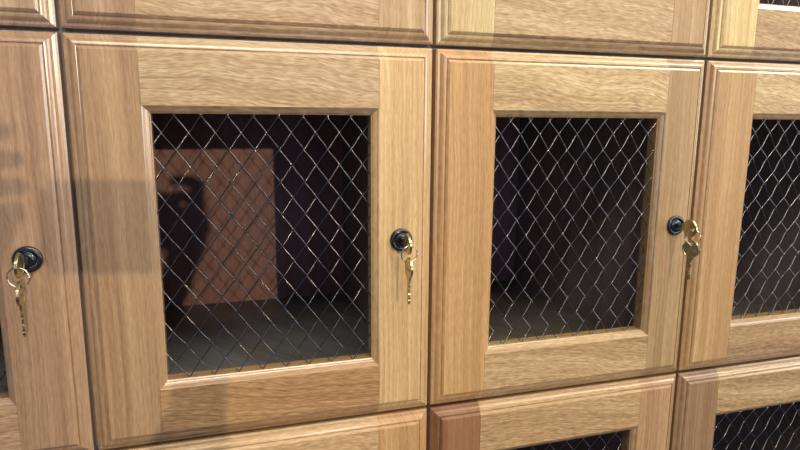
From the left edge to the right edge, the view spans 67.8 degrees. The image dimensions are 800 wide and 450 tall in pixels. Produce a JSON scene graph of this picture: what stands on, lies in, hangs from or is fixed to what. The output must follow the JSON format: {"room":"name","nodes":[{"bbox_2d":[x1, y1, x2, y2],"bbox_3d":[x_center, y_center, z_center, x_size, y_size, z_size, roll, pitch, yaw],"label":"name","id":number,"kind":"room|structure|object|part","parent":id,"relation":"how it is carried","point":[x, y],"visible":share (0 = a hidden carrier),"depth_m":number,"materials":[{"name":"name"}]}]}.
{"room":"changing room","nodes":[
{"label":"changing room","id":0,"kind":"room"},
{"bbox_3d":[0.724,1.847,-1.393,6.000,0.100,5.950,-3,10,-17],"label":"floor","id":1,"kind":"structure","parent":0,"visible":0},
{"bbox_3d":[-0.040,0.958,1.048,1.390,0.800,0.432,-3,10,-17],"label":"trim","id":2,"kind":"structure","parent":1,"relation":"on","visible":0},
{"bbox_2d":[104,406,426,449],"bbox_3d":[-0.198,0.377,0.879,0.346,0.400,0.467,-3,10,-17],"label":"locker","id":3,"kind":"object","parent":2,"relation":"on","point":[405,428],"visible":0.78,"depth_m":0.65,"materials":[{"name":"brown wood"}]},
{"bbox_2d":[0,29,97,449],"bbox_3d":[-0.528,-0.002,0.711,0.347,0.400,0.467,-3,10,-17],"label":"locker","id":4,"kind":"object","parent":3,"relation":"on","point":[47,402],"visible":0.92,"depth_m":0.54,"materials":[{"name":"brown wood"}]},
{"bbox_3d":[-0.466,0.197,0.534,0.224,0.066,0.020,-3,10,-17],"label":"rail","id":5,"kind":"part","parent":4,"relation":"part of","materials":[{"name":"brown wood"}]},
{"bbox_2d":[6,253,30,336],"bbox_3d":[-0.330,0.059,0.526,0.019,0.074,0.055,-3,10,-17],"label":"key","id":6,"kind":"object","parent":4,"relation":"attached to","point":[20,262],"visible":1,"depth_m":0.51,"materials":[{"name":"gold metal"}]},
{"bbox_2d":[0,0,62,31],"bbox_3d":[-0.525,-0.396,0.642,0.347,0.400,0.467,-3,10,-17],"label":"locker","id":7,"kind":"object","parent":4,"relation":"on","point":[27,15],"visible":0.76,"depth_m":0.51,"materials":[{"name":"brown wood"}]},
{"bbox_3d":[-0.530,-0.206,0.688,0.347,0.009,0.440,-3,10,-17],"label":"panel","id":8,"kind":"part","parent":7,"relation":"part of","materials":[{"name":"brown wood"}]},
{"bbox_3d":[-0.367,-0.406,0.703,0.009,0.382,0.440,-3,10,-17],"label":"panel","id":9,"kind":"part","parent":7,"relation":"part of","materials":[{"name":"brown wood"}]},
{"bbox_3d":[-0.530,-0.197,0.690,0.347,0.009,0.440,-3,10,-17],"label":"panel","id":10,"kind":"part","parent":4,"relation":"part of","materials":[{"name":"brown wood"}]},
{"bbox_3d":[-0.533,0.188,0.757,0.347,0.009,0.440,-3,10,-17],"label":"panel","id":11,"kind":"part","parent":4,"relation":"part of","materials":[{"name":"brown wood"}]},
{"bbox_3d":[-0.370,-0.012,0.772,0.009,0.382,0.440,-3,10,-17],"label":"panel","id":12,"kind":"part","parent":4,"relation":"part of","materials":[{"name":"brown wood"}]},
{"bbox_2d":[62,32,431,449],"bbox_3d":[-0.196,-0.017,0.810,0.346,0.400,0.467,-3,10,-17],"label":"locker","id":13,"kind":"object","parent":3,"relation":"on","point":[246,208],"visible":0.99,"depth_m":0.62,"materials":[{"name":"brown wood"}]},
{"bbox_2d":[59,0,432,47],"bbox_3d":[-0.193,-0.411,0.741,0.346,0.400,0.467,-3,10,-17],"label":"locker","id":14,"kind":"object","parent":13,"relation":"on","point":[394,23],"visible":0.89,"depth_m":0.56,"materials":[{"name":"brown wood"}]},
{"bbox_3d":[-0.198,-0.221,0.787,0.346,0.009,0.440,-3,10,-17],"label":"panel","id":15,"kind":"part","parent":14,"relation":"part of","materials":[{"name":"brown wood"}]},
{"bbox_3d":[-0.130,-0.212,0.563,0.223,0.065,0.020,-3,10,-17],"label":"rail","id":16,"kind":"part","parent":14,"relation":"part of","materials":[{"name":"brown wood"}]},
{"bbox_3d":[-0.198,-0.212,0.788,0.346,0.009,0.440,-3,10,-17],"label":"panel","id":17,"kind":"part","parent":13,"relation":"part of","materials":[{"name":"brown wood"}]},
{"bbox_3d":[-0.261,-0.055,1.025,0.328,0.382,0.010,-3,10,-17],"label":"panel","id":18,"kind":"part","parent":13,"relation":"part of","materials":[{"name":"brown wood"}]},
{"bbox_3d":[-0.131,-0.142,0.576,0.223,0.068,0.020,-3,10,-17],"label":"rail","id":19,"kind":"part","parent":13,"relation":"part of","materials":[{"name":"brown wood"}]},
{"bbox_3d":[-0.201,0.173,0.856,0.346,0.009,0.440,-3,10,-17],"label":"panel","id":20,"kind":"part","parent":13,"relation":"part of","materials":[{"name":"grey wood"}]},
{"bbox_3d":[-0.133,0.182,0.632,0.223,0.066,0.020,-3,10,-17],"label":"rail","id":21,"kind":"part","parent":13,"relation":"part of","materials":[{"name":"brown wood"}]},
{"bbox_3d":[-0.038,-0.027,0.870,0.009,0.382,0.440,-3,10,-17],"label":"panel","id":22,"kind":"part","parent":13,"relation":"part of","materials":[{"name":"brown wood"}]},
{"bbox_2d":[401,233,417,304],"bbox_3d":[0.005,0.043,0.625,0.019,0.074,0.055,-3,10,-17],"label":"key","id":23,"kind":"object","parent":13,"relation":"attached to","point":[406,241],"visible":1,"depth_m":0.61,"materials":[{"name":"gold metal"}]},
{"bbox_3d":[-0.133,0.252,0.645,0.223,0.068,0.020,-3,10,-17],"label":"rail","id":24,"kind":"part","parent":3,"relation":"part of","materials":[{"name":"brown wood"}]},
{"bbox_2d":[425,372,675,449],"bbox_3d":[0.134,0.362,0.978,0.347,0.400,0.467,-3,10,-17],"label":"locker","id":25,"kind":"object","parent":2,"relation":"on","point":[631,413],"visible":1,"depth_m":0.74,"materials":[{"name":"brown wood"}]},
{"bbox_3d":[0.199,0.237,0.743,0.224,0.068,0.020,-3,10,-17],"label":"rail","id":26,"kind":"part","parent":25,"relation":"part of","materials":[{"name":"brown wood"}]},
{"bbox_2d":[427,48,704,404],"bbox_3d":[0.137,-0.032,0.909,0.347,0.400,0.467,-3,10,-17],"label":"locker","id":27,"kind":"object","parent":25,"relation":"on","point":[561,185],"visible":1,"depth_m":0.72,"materials":[{"name":"brown wood"}]},
{"bbox_3d":[0.071,-0.070,1.124,0.329,0.382,0.010,-3,10,-17],"label":"panel","id":28,"kind":"part","parent":27,"relation":"part of","materials":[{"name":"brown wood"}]},
{"bbox_3d":[0.132,0.158,0.955,0.347,0.009,0.440,-3,10,-17],"label":"panel","id":29,"kind":"part","parent":27,"relation":"part of","materials":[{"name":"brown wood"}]},
{"bbox_3d":[0.134,-0.227,0.887,0.347,0.009,0.440,-3,10,-17],"label":"panel","id":30,"kind":"part","parent":27,"relation":"part of","materials":[{"name":"brown wood"}]},
{"bbox_3d":[0.202,0.168,0.732,0.225,0.064,0.020,-3,10,-17],"label":"rail","id":31,"kind":"part","parent":27,"relation":"part of","materials":[{"name":"brown wood"}]},
{"bbox_2d":[430,0,709,59],"bbox_3d":[0.140,-0.426,0.840,0.347,0.400,0.467,-3,10,-17],"label":"locker","id":32,"kind":"object","parent":27,"relation":"on","point":[669,29],"visible":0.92,"depth_m":0.65,"materials":[{"name":"brown wood"}]},
{"bbox_3d":[0.134,-0.236,0.886,0.347,0.009,0.440,-3,10,-17],"label":"panel","id":33,"kind":"part","parent":32,"relation":"part of","materials":[{"name":"brown wood"}]},
{"bbox_3d":[0.204,-0.229,0.662,0.224,0.069,0.020,-3,10,-17],"label":"rail","id":34,"kind":"part","parent":32,"relation":"part of","materials":[{"name":"brown wood"}]},
{"bbox_3d":[0.204,-0.157,0.675,0.225,0.069,0.020,-3,10,-17],"label":"rail","id":35,"kind":"part","parent":27,"relation":"part of","materials":[{"name":"brown wood"}]},
{"bbox_3d":[0.295,-0.042,0.969,0.009,0.382,0.440,-3,10,-17],"label":"panel","id":36,"kind":"part","parent":27,"relation":"part of","materials":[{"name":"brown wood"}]},
{"bbox_2d":[677,219,700,280],"bbox_3d":[0.341,0.028,0.725,0.011,0.074,0.055,-4,11,-23],"label":"key","id":37,"kind":"object","parent":27,"relation":"attached to","point":[689,251],"visible":1,"depth_m":0.71,"materials":[{"name":"gold metal"}]},
{"bbox_3d":[0.292,0.352,1.038,0.009,0.382,0.440,-3,10,-17],"label":"panel","id":38,"kind":"part","parent":25,"relation":"part of","materials":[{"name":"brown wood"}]},
{"bbox_2d":[669,354,799,449],"bbox_3d":[0.467,0.347,1.076,0.348,0.400,0.467,-3,10,-17],"label":"locker","id":39,"kind":"object","parent":2,"relation":"on","point":[755,404],"visible":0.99,"depth_m":0.82,"materials":[{"name":"brown wood"}]},
{"bbox_2d":[676,60,799,370],"bbox_3d":[0.470,-0.047,1.007,0.348,0.400,0.467,-3,10,-17],"label":"locker","id":40,"kind":"object","parent":39,"relation":"on","point":[741,303],"visible":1,"depth_m":0.78,"materials":[{"name":"brown wood"}]},
{"bbox_2d":[697,0,799,63],"bbox_3d":[0.472,-0.441,0.938,0.348,0.400,0.467,-3,10,-17],"label":"locker","id":41,"kind":"object","parent":40,"relation":"on","point":[761,31],"visible":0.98,"depth_m":0.72,"materials":[{"name":"brown wood"}]},
{"bbox_3d":[0.468,-0.251,0.984,0.348,0.009,0.440,-3,10,-17],"label":"panel","id":42,"kind":"part","parent":41,"relation":"part of","materials":[{"name":"brown wood"}]},
{"bbox_3d":[0.535,-0.242,0.761,0.224,0.065,0.020,-3,10,-17],"label":"rail","id":43,"kind":"part","parent":41,"relation":"part of","materials":[{"name":"brown wood"}]},
{"bbox_3d":[0.631,-0.451,0.999,0.009,0.382,0.440,-3,10,-17],"label":"panel","id":44,"kind":"part","parent":41,"relation":"part of","materials":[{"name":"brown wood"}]},
{"bbox_3d":[0.467,-0.242,0.986,0.348,0.009,0.440,-3,10,-17],"label":"panel","id":45,"kind":"part","parent":40,"relation":"part of","materials":[{"name":"brown wood"}]},
{"bbox_3d":[0.465,0.143,1.053,0.348,0.009,0.440,-3,10,-17],"label":"panel","id":46,"kind":"part","parent":40,"relation":"part of","materials":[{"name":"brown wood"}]},
{"bbox_3d":[0.536,0.153,0.831,0.215,0.063,0.020,-3,10,-17],"label":"rail","id":47,"kind":"part","parent":40,"relation":"part of","materials":[{"name":"brown wood"}]},
{"bbox_3d":[0.628,-0.057,1.068,0.009,0.382,0.440,-3,10,-17],"label":"panel","id":48,"kind":"part","parent":40,"relation":"part of","materials":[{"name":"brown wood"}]},
{"bbox_3d":[0.538,-0.172,0.774,0.215,0.069,0.020,-3,10,-17],"label":"rail","id":49,"kind":"part","parent":40,"relation":"part of","materials":[{"name":"brown wood"}]},
{"bbox_3d":[0.626,0.337,1.137,0.009,0.382,0.440,-3,10,-17],"label":"panel","id":50,"kind":"part","parent":39,"relation":"part of","materials":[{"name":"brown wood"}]},
{"bbox_3d":[0.532,0.222,0.842,0.224,0.068,0.020,-3,10,-17],"label":"rail","id":51,"kind":"part","parent":39,"relation":"part of","materials":[{"name":"brown wood"}]}
]}

